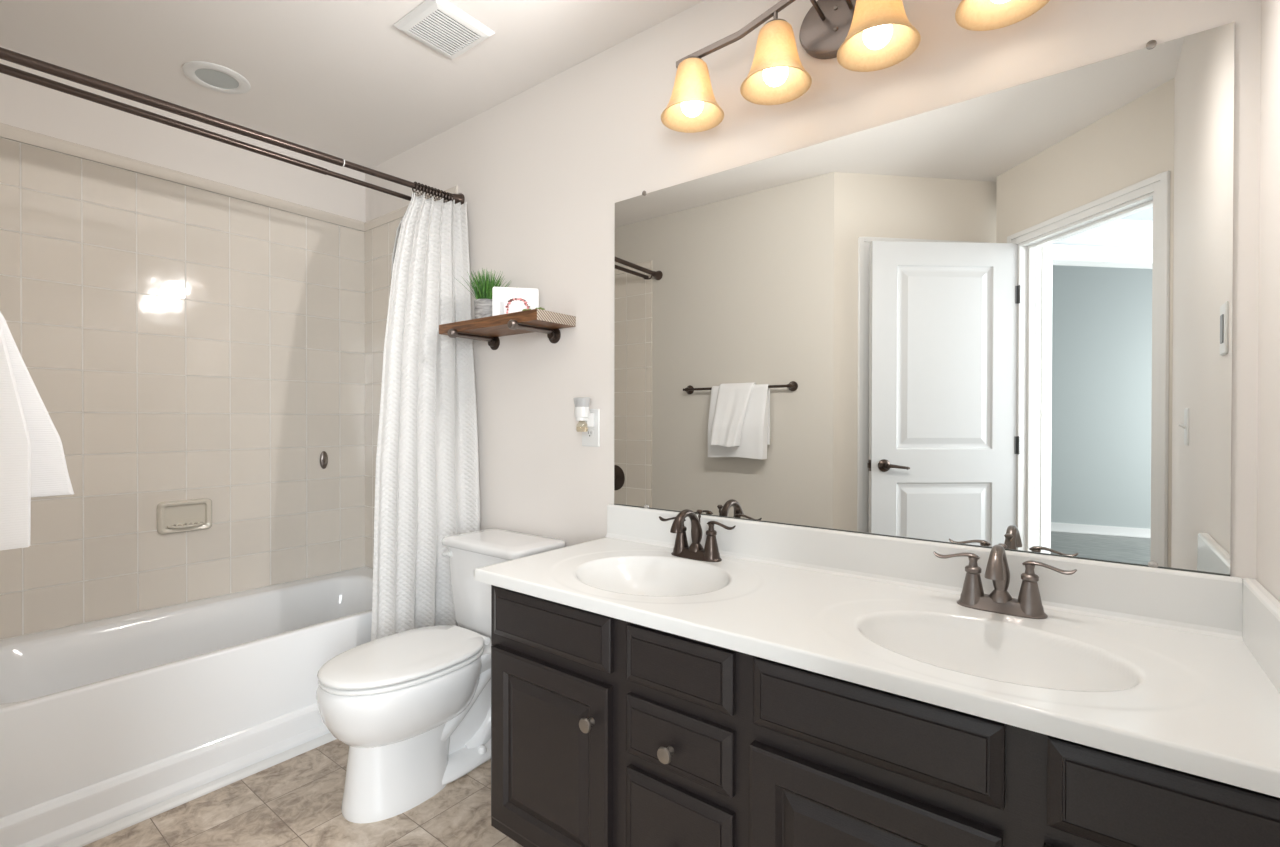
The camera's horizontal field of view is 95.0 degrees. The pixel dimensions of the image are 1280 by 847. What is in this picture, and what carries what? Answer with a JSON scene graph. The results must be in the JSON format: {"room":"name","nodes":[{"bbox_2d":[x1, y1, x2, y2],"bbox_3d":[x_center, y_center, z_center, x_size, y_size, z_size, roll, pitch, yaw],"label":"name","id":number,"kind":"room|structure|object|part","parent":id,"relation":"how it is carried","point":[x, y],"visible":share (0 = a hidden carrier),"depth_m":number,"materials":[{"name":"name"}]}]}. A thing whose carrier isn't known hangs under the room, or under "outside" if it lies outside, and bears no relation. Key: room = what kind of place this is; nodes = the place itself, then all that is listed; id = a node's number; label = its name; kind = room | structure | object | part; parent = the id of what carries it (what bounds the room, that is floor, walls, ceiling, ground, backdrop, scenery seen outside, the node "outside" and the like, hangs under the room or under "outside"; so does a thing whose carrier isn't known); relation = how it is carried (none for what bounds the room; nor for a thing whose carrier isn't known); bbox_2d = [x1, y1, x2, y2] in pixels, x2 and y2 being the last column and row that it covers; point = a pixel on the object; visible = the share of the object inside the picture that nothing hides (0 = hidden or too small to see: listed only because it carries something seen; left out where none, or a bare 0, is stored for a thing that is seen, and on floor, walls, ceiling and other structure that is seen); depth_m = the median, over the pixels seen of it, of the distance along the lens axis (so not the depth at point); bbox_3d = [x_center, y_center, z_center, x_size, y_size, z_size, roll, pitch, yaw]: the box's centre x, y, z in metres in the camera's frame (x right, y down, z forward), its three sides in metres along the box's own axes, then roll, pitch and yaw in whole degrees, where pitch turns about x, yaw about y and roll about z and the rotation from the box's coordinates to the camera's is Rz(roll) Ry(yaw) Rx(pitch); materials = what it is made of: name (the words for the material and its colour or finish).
{"room":"bathroom","nodes":[
{"label":"bathroom","id":0,"kind":"room"},
{"bbox_2d":[0,46,364,222],"bbox_3d":[-1.942,-0.077,2.418,0.120,2.425,1.593,0,0,37],"label":"wall","id":1,"kind":"structure","parent":0,"point":[26,105],"depth_m":2.37,"materials":[{"name":"white paint"}]},
{"bbox_2d":[0,137,364,639],"bbox_3d":[-1.855,-0.113,2.426,0.009,1.727,1.455,0,0,37],"label":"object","id":2,"kind":"structure","parent":1,"relation":"attached to","point":[177,342],"depth_m":2.37,"materials":[{"name":"beige tile"}]},
{"bbox_2d":[157,498,211,533],"bbox_3d":[-1.849,0.379,2.392,0.045,0.129,0.182,0,0,37],"label":"soap dish","id":3,"kind":"object","parent":1,"relation":"attached to","point":[193,514],"visible":1,"depth_m":2.40,"materials":[{"name":"beige ceramic"}]},
{"bbox_2d":[167,522,202,527],"bbox_3d":[-1.849,0.413,2.392,0.044,0.014,0.120,0,0,37],"label":"tray","id":4,"kind":"object","parent":3,"relation":"on","point":[169,524],"depth_m":2.39,"materials":[{"name":"beige ceramic"}]},
{"bbox_2d":[0,123,457,231],"bbox_3d":[-1.546,-1.001,2.185,0.783,0.050,1.473,0,0,37],"label":"trim","id":5,"kind":"structure","parent":1,"relation":"attached to","point":[9,132],"depth_m":2.40,"materials":[{"name":"beige tile"}]},
{"bbox_2d":[320,451,327,468],"bbox_3d":[-1.519,0.177,2.830,0.034,0.086,0.038,0,0,37],"label":"plate","id":6,"kind":"object","parent":1,"relation":"attached to","point":[323,456],"visible":1,"depth_m":2.83,"materials":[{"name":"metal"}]},
{"bbox_2d":[53,733,336,846],"bbox_3d":[-1.233,1.130,1.956,0.026,0.020,1.473,0,0,37],"label":"trim","id":7,"kind":"structure","parent":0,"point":[99,833],"depth_m":1.78,"materials":[{"name":"white paint"}]},
{"bbox_2d":[83,739,522,846],"bbox_3d":[-0.752,1.195,1.209,3.493,0.100,2.313,0,0,37],"label":"floor","id":8,"kind":"structure","parent":0,"point":[296,801],"depth_m":1.70,"materials":[{"name":"tile"}]},
{"bbox_2d":[0,567,372,846],"bbox_3d":[-1.548,0.938,2.196,0.767,0.400,1.453,0,0,37],"label":"bathtub","id":9,"kind":"object","parent":8,"relation":"on","point":[103,722],"visible":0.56,"depth_m":1.91,"materials":[{"name":"white ceramic"}]},
{"bbox_2d":[316,528,565,823],"bbox_3d":[-0.657,0.780,1.943,0.428,0.722,0.766,0,0,37],"label":"toilet","id":10,"kind":"object","parent":8,"relation":"on","point":[411,709],"visible":0.89,"depth_m":1.77,"materials":[{"name":"white ceramic"}]},
{"bbox_3d":[-0.739,0.946,1.837,0.368,0.390,0.498,0,0,37],"label":"bowl","id":11,"kind":"part","parent":10,"relation":"part of","materials":[{"name":"white ceramic"}]},
{"bbox_3d":[-0.739,0.744,1.837,0.357,0.014,0.487,0,0,37],"label":"seat","id":12,"kind":"part","parent":10,"relation":"part of","materials":[{"name":"white plastic"}]},
{"bbox_3d":[-0.735,0.729,1.841,0.362,0.035,0.505,0,0,37],"label":"lid","id":13,"kind":"part","parent":10,"relation":"part of","materials":[{"name":"white plastic"}]},
{"bbox_3d":[-0.703,0.477,2.151,0.046,0.032,0.032,0,0,37],"label":"flush lever","id":14,"kind":"part","parent":10,"relation":"part of","materials":[{"name":"white plastic"}]},
{"bbox_3d":[-0.501,0.604,2.145,0.396,0.304,0.229,0,0,37],"label":"tank","id":15,"kind":"part","parent":10,"relation":"part of","materials":[{"name":"white ceramic"}]},
{"bbox_3d":[-0.503,0.434,2.141,0.428,0.033,0.260,0,0,37],"label":"tank lid","id":16,"kind":"part","parent":10,"relation":"part of","materials":[{"name":"white ceramic"}]},
{"bbox_2d":[491,585,1279,846],"bbox_3d":[0.348,0.785,1.299,1.503,0.724,0.586,0,0,37],"label":"bathroom vanity","id":17,"kind":"object","parent":8,"relation":"on","point":[606,731],"visible":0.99,"depth_m":1.06,"materials":[{"name":"brown paint"}]},
{"bbox_3d":[-0.226,0.808,1.419,0.402,0.450,0.021,0,0,37],"label":"door","id":18,"kind":"part","parent":17,"relation":"part of","materials":[{"name":"brown paint"}]},
{"bbox_3d":[-0.223,0.490,1.416,0.400,0.122,0.021,0,0,37],"label":"drawer","id":19,"kind":"part","parent":17,"relation":"part of","materials":[{"name":"brown paint"}]},
{"bbox_3d":[-0.116,0.668,1.303,0.033,0.033,0.029,0,0,37],"label":"knob","id":20,"kind":"part","parent":17,"relation":"part of","materials":[{"name":"grey metal"}]},
{"bbox_3d":[0.053,0.660,1.173,0.033,0.033,0.029,0,0,37],"label":"knob","id":21,"kind":"part","parent":17,"relation":"part of","materials":[{"name":"grey metal"}]},
{"bbox_3d":[0.073,0.888,1.190,0.257,0.293,0.021,0,0,37],"label":"drawer","id":22,"kind":"part","parent":17,"relation":"part of","materials":[{"name":"brown paint"}]},
{"bbox_3d":[0.074,0.647,1.189,0.257,0.124,0.021,0,0,37],"label":"drawer","id":23,"kind":"part","parent":17,"relation":"part of","materials":[{"name":"brown paint"}]},
{"bbox_3d":[0.074,0.494,1.188,0.257,0.118,0.021,0,0,37],"label":"drawer","id":24,"kind":"part","parent":17,"relation":"part of","materials":[{"name":"brown paint"}]},
{"bbox_3d":[0.364,0.815,0.967,0.397,0.444,0.021,0,0,37],"label":"door","id":25,"kind":"part","parent":17,"relation":"part of","materials":[{"name":"brown paint"}]},
{"bbox_2d":[474,504,1279,797],"bbox_3d":[0.340,0.399,1.317,1.544,0.238,0.563,0,0,37],"label":"countertop","id":26,"kind":"structure","parent":17,"relation":"on","point":[1179,670],"depth_m":1.14,"materials":[{"name":"white stone"}]},
{"bbox_2d":[659,509,734,561],"bbox_3d":[0.161,0.316,1.699,0.180,0.146,0.193,0,0,-10],"label":"bathroom faucet","id":27,"kind":"object","parent":26,"relation":"on","point":[695,551],"visible":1,"depth_m":1.67,"materials":[{"name":"brown metal"}]},
{"bbox_3d":[0.095,0.285,1.751,0.091,0.019,0.020,0,0,34],"label":"lever","id":28,"kind":"part","parent":27,"relation":"part of","materials":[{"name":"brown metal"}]},
{"bbox_3d":[0.122,0.332,1.733,0.052,0.100,0.052,0,0,37],"label":"handle","id":29,"kind":"part","parent":27,"relation":"part of","materials":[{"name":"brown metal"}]},
{"bbox_3d":[0.133,0.306,1.663,0.044,0.126,0.142,0,0,37],"label":"spout","id":30,"kind":"part","parent":27,"relation":"part of","materials":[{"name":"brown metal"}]},
{"bbox_3d":[0.163,0.376,1.702,0.164,0.026,0.060,0,0,37],"label":"plate","id":31,"kind":"part","parent":27,"relation":"part of","materials":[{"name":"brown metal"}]},
{"bbox_3d":[0.174,0.310,1.717,0.019,0.117,0.019,0,0,37],"label":"lift rod","id":32,"kind":"part","parent":27,"relation":"part of","materials":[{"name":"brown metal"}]},
{"bbox_3d":[0.203,0.333,1.671,0.052,0.100,0.052,0,0,37],"label":"handle","id":33,"kind":"part","parent":27,"relation":"part of","materials":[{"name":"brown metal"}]},
{"bbox_3d":[0.228,0.286,1.649,0.091,0.019,0.020,0,0,41],"label":"lever","id":34,"kind":"part","parent":27,"relation":"part of","materials":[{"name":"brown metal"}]},
{"bbox_2d":[933,543,1076,618],"bbox_3d":[0.757,0.319,1.232,0.180,0.146,0.193,0,0,-10],"label":"bathroom faucet","id":35,"kind":"object","parent":26,"relation":"on","point":[1028,604],"visible":1,"depth_m":1.21,"materials":[{"name":"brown metal"}]},
{"bbox_3d":[0.692,0.289,1.283,0.091,0.019,0.020,0,0,34],"label":"lever","id":36,"kind":"part","parent":35,"relation":"part of","materials":[{"name":"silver metal"}]},
{"bbox_3d":[0.719,0.336,1.265,0.052,0.100,0.052,0,0,37],"label":"handle","id":37,"kind":"part","parent":35,"relation":"part of","materials":[{"name":"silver metal"}]},
{"bbox_3d":[0.730,0.310,1.195,0.044,0.126,0.142,0,0,37],"label":"spout","id":38,"kind":"part","parent":35,"relation":"part of","materials":[{"name":"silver metal"}]},
{"bbox_3d":[0.759,0.379,1.234,0.164,0.026,0.060,0,0,37],"label":"plate","id":39,"kind":"part","parent":35,"relation":"part of","materials":[{"name":"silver metal"}]},
{"bbox_3d":[0.800,0.337,1.203,0.052,0.100,0.052,0,0,37],"label":"handle","id":40,"kind":"part","parent":35,"relation":"part of","materials":[{"name":"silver metal"}]},
{"bbox_3d":[0.824,0.290,1.182,0.091,0.019,0.020,0,0,41],"label":"lever","id":41,"kind":"part","parent":35,"relation":"part of","materials":[{"name":"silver metal"}]},
{"bbox_3d":[0.367,0.494,0.963,0.395,0.121,0.021,0,0,37],"label":"drawer","id":42,"kind":"part","parent":17,"relation":"part of","materials":[{"name":"brown paint"}]},
{"bbox_3d":[0.670,0.814,0.732,0.276,0.450,0.021,0,0,37],"label":"door","id":43,"kind":"part","parent":17,"relation":"part of","materials":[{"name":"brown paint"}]},
{"bbox_3d":[0.671,0.496,0.730,0.269,0.122,0.021,0,0,37],"label":"drawer","id":44,"kind":"part","parent":17,"relation":"part of","materials":[{"name":"brown paint"}]},
{"bbox_2d":[0,0,703,167],"bbox_3d":[-0.766,-1.329,1.169,3.493,0.100,2.373,0,0,37],"label":"ceiling","id":45,"kind":"structure","parent":0,"point":[338,78],"depth_m":2.03,"materials":[{"name":"white paint"}]},
{"bbox_2d":[182,61,249,93],"bbox_3d":[-1.574,-1.283,2.184,0.206,0.009,0.206,0,0,37],"label":"recessed light","id":46,"kind":"object","parent":45,"relation":"in","point":[212,76],"visible":1,"depth_m":2.17,"materials":[{"name":"white plastic"}]},
{"bbox_2d":[394,0,494,59],"bbox_3d":[-0.634,-1.275,1.905,0.228,0.018,0.222,0,0,37],"label":"ceiling vent","id":47,"kind":"object","parent":45,"relation":"in","point":[440,25],"visible":1,"depth_m":1.88,"materials":[{"name":"white plastic"}]},
{"bbox_2d":[474,299,491,318],"bbox_3d":[-0.592,-0.429,2.261,0.092,0.086,0.092,0,0,37],"label":"pot","id":48,"kind":"object","parent":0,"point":[482,307],"depth_m":2.22,"materials":[{"name":"white ceramic"}]},
{"bbox_2d":[365,0,1260,578],"bbox_3d":[-0.105,-0.072,2.088,3.436,2.425,0.120,0,0,37],"label":"wall","id":49,"kind":"structure","parent":0,"point":[541,173],"depth_m":1.97,"materials":[{"name":"white paint"}]},
{"bbox_2d":[0,47,464,204],"bbox_3d":[-1.237,-0.935,1.948,0.103,0.099,1.473,0,0,37],"label":"shower curtain rod","id":50,"kind":"object","parent":49,"relation":"attached to","point":[5,54],"visible":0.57,"depth_m":1.76,"materials":[{"name":"brown metal"}]},
{"bbox_2d":[391,212,405,278],"bbox_3d":[-0.960,-0.098,2.470,0.096,1.570,0.228,0,0,37],"label":"liner","id":51,"kind":"object","parent":50,"relation":"hanging from","point":[399,226],"visible":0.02,"depth_m":2.36,"materials":[{"name":"white"}]},
{"bbox_2d":[412,182,417,194],"bbox_3d":[-0.902,-0.941,2.349,0.040,0.056,0.009,0,0,37],"label":"curtain ring","id":52,"kind":"object","parent":50,"relation":"hanging from","point":[415,191],"visible":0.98,"depth_m":2.34,"materials":[{"name":"brown metal"}]},
{"bbox_2d":[371,191,479,640],"bbox_3d":[-0.860,0.072,2.338,0.417,1.992,0.134,0,0,-30],"label":"shower curtain","id":53,"kind":"object","parent":52,"relation":"hanging from","point":[427,490],"visible":0.8,"depth_m":2.33,"materials":[{"name":"white fabric"}]},
{"bbox_2d":[365,217,402,568],"bbox_3d":[-1.102,-0.114,2.771,0.783,1.727,0.009,0,0,37],"label":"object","id":54,"kind":"structure","parent":49,"relation":"attached to","point":[379,241],"depth_m":2.95,"materials":[{"name":"beige tile"}]},
{"bbox_2d":[439,309,575,349],"bbox_3d":[-0.518,-0.341,2.192,0.561,0.089,0.214,0,0,37],"label":"wall shelf","id":55,"kind":"object","parent":49,"relation":"attached to","point":[489,329],"visible":1,"depth_m":2.12,"materials":[{"name":"brown wood"}]},
{"bbox_2d":[456,269,516,318],"bbox_3d":[-0.595,-0.492,2.250,0.241,0.212,0.192,0,0,37],"label":"potted grass","id":56,"kind":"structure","parent":55,"relation":"on","point":[482,304],"depth_m":2.22,"materials":[{"name":"green plant"}]},
{"bbox_2d":[492,287,538,315],"bbox_3d":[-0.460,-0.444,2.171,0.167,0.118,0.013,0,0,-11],"label":"card","id":57,"kind":"object","parent":55,"relation":"on","point":[498,295],"visible":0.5,"depth_m":2.16,"materials":[{"name":"white paper"}]},
{"bbox_2d":[582,409,599,446],"bbox_3d":[-0.175,0.015,2.061,0.082,0.132,0.007,0,0,37],"label":"wall outlet","id":58,"kind":"object","parent":49,"relation":"attached to","point":[591,438],"visible":0.61,"depth_m":2.05,"materials":[{"name":"white plastic"}]},
{"bbox_2d":[574,397,593,431],"bbox_3d":[-0.194,-0.030,2.027,0.064,0.118,0.070,0,0,37],"label":"air freshener","id":59,"kind":"object","parent":58,"relation":"attached to","point":[582,414],"visible":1,"depth_m":2.00,"materials":[{"name":"white plastic"}]},
{"bbox_2d":[576,421,587,431],"bbox_3d":[-0.200,0.009,2.020,0.044,0.040,0.035,0,0,37],"label":"oil bottle","id":60,"kind":"object","parent":59,"relation":"on","point":[582,426],"depth_m":2.01,"materials":[{"name":"beige glass"}]},
{"bbox_2d":[586,429,592,436],"bbox_3d":[-0.176,0.035,2.060,0.032,0.028,0.002,0,0,37],"label":"socket","id":61,"kind":"object","parent":58,"relation":"attached to","point":[589,433],"depth_m":2.06,"materials":[{"name":"grey plastic"}]},
{"bbox_2d":[661,0,1049,132],"bbox_3d":[0.457,-0.988,1.432,0.922,0.269,0.228,0,0,37],"label":"vanity light fixture","id":62,"kind":"object","parent":49,"relation":"attached to","point":[863,35],"visible":1,"depth_m":1.46,"materials":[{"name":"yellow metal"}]},
{"bbox_3d":[0.146,-0.929,1.639,0.177,0.149,0.177,0,0,37],"label":"lamp shade","id":63,"kind":"part","parent":62,"relation":"part of","materials":[{"name":"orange glass"}]},
{"bbox_3d":[0.146,-0.912,1.639,0.063,0.104,0.063,0,0,37],"label":"bulb","id":64,"kind":"part","parent":62,"relation":"part of","materials":[{"name":"white glass"}]},
{"bbox_3d":[0.442,-1.047,1.411,0.850,0.077,0.012,0,0,37],"label":"arm","id":65,"kind":"part","parent":62,"relation":"part of","materials":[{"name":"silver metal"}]},
{"bbox_3d":[0.344,-0.911,1.487,0.063,0.104,0.063,0,0,37],"label":"bulb","id":66,"kind":"part","parent":62,"relation":"part of","materials":[{"name":"white glass"}]},
{"bbox_3d":[0.344,-0.928,1.487,0.177,0.149,0.177,0,0,37],"label":"lamp shade","id":67,"kind":"part","parent":62,"relation":"part of","materials":[{"name":"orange glass"}]},
{"bbox_3d":[0.541,-0.909,1.336,0.063,0.104,0.063,0,0,37],"label":"bulb","id":68,"kind":"part","parent":62,"relation":"part of","materials":[{"name":"white glass"}]},
{"bbox_3d":[0.541,-0.927,1.335,0.177,0.149,0.177,0,0,37],"label":"lamp shade","id":69,"kind":"part","parent":62,"relation":"part of","materials":[{"name":"orange glass"}]},
{"bbox_3d":[0.737,-0.908,1.185,0.063,0.104,0.063,0,0,37],"label":"bulb","id":70,"kind":"part","parent":62,"relation":"part of","materials":[{"name":"white glass"}]},
{"bbox_3d":[0.737,-0.926,1.185,0.177,0.149,0.177,0,0,37],"label":"lamp shade","id":71,"kind":"part","parent":62,"relation":"part of","materials":[{"name":"orange glass"}]},
{"bbox_2d":[614,22,1234,575],"bbox_3d":[0.505,-0.236,1.537,1.489,1.038,0.009,0,0,37],"label":"wall mirror","id":72,"kind":"object","parent":49,"relation":"attached to","point":[1004,316],"visible":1,"depth_m":1.35,"materials":[{"name":"clear glass"}]},
{"bbox_2d":[606,504,1242,640],"bbox_3d":[0.495,0.344,1.535,1.525,0.130,0.029,0,0,37],"label":"backsplash","id":73,"kind":"structure","parent":49,"relation":"attached to","point":[1193,602],"depth_m":1.35,"materials":[{"name":"white stone"}]},
{"bbox_2d":[1256,0,1279,601],"bbox_3d":[0.744,-0.060,0.471,0.120,2.425,1.413,0,0,37],"label":"wall","id":74,"kind":"structure","parent":0,"point":[1268,460],"depth_m":1.00,"materials":[{"name":"white paint"}]},
{"bbox_3d":[-1.586,-0.068,1.216,1.908,2.425,0.120,0,0,37],"label":"wall","id":75,"kind":"structure","parent":0,"visible":0},
{"bbox_3d":[-1.208,-0.189,1.034,0.707,0.054,0.052,0,0,37],"label":"towel bar","id":76,"kind":"object","parent":75,"relation":"attached to","visible":0},
{"bbox_2d":[0,323,30,550],"bbox_3d":[-1.163,0.000,1.046,0.350,0.410,0.080,0,0,37],"label":"bath towel","id":77,"kind":"object","parent":76,"relation":"hanging from","point":[15,442],"visible":1,"depth_m":0.95,"materials":[{"name":"white fabric"}]},
{"bbox_2d":[0,311,73,497],"bbox_3d":[-1.157,-0.039,1.079,0.210,0.354,0.165,0,0,37],"label":"hand towel","id":78,"kind":"object","parent":77,"relation":"on","point":[49,471],"visible":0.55,"depth_m":1.06,"materials":[{"name":"white fabric"}]}
]}

